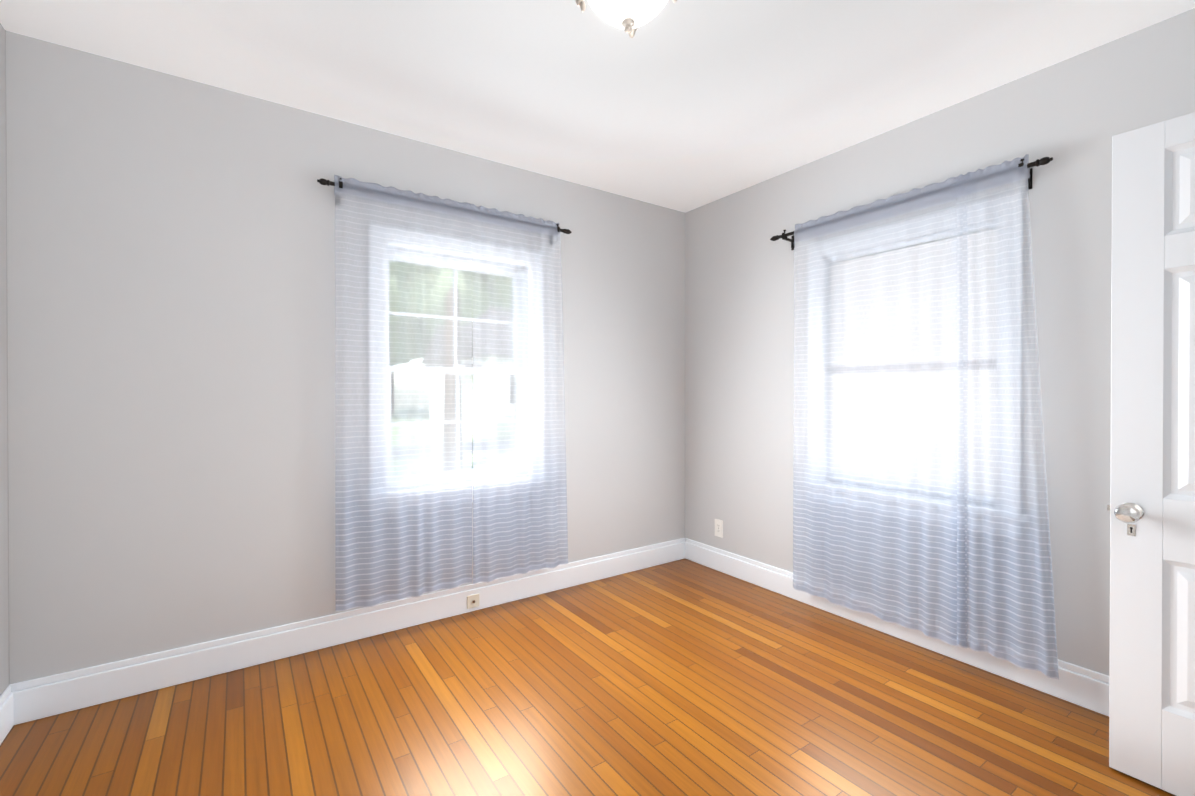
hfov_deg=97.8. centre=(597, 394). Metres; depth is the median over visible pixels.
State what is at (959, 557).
curtain
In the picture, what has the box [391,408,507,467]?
ground
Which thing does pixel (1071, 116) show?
wall
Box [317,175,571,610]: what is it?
curtain
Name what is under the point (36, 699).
baseboard
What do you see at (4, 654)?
wall
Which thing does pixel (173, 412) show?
wall
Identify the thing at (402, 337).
tree
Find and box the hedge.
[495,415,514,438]
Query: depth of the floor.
1.92 m
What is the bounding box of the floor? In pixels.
[0,559,1175,795]
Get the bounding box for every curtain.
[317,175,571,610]
[770,154,1058,679]
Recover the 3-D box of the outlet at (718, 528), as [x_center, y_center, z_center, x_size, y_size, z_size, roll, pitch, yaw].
[0.816,0.900,3.510,0.007,0.114,0.070,0,0,-35]
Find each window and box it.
[368,223,543,501]
[808,191,1022,484]
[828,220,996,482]
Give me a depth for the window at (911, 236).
2.25 m
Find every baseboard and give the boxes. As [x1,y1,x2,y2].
[0,682,19,744]
[20,538,683,723]
[684,538,1109,715]
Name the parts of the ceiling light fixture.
lamp shade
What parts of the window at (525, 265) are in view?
window glass, window sash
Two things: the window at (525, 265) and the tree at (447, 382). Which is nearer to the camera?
the window at (525, 265)
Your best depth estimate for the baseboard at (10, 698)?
1.85 m
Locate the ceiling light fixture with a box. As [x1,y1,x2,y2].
[575,0,676,37]
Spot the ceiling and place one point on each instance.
(686, 104)
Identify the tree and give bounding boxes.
[389,262,511,448]
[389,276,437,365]
[390,319,429,413]
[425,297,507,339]
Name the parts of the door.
knob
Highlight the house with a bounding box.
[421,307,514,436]
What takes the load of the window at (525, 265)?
in the wall at (173, 412)
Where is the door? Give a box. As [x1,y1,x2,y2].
[1107,112,1194,795]
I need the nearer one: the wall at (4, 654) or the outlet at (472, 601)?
the wall at (4, 654)
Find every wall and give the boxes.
[0,23,8,695]
[5,30,684,684]
[685,8,1194,675]
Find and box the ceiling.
[0,0,1194,212]
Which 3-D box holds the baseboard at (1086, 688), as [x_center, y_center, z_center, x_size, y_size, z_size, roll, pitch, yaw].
[1.517,1.116,2.482,0.020,0.148,3.060,0,0,-35]
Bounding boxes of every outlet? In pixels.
[467,593,478,608]
[715,519,722,537]
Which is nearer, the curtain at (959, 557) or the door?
the door

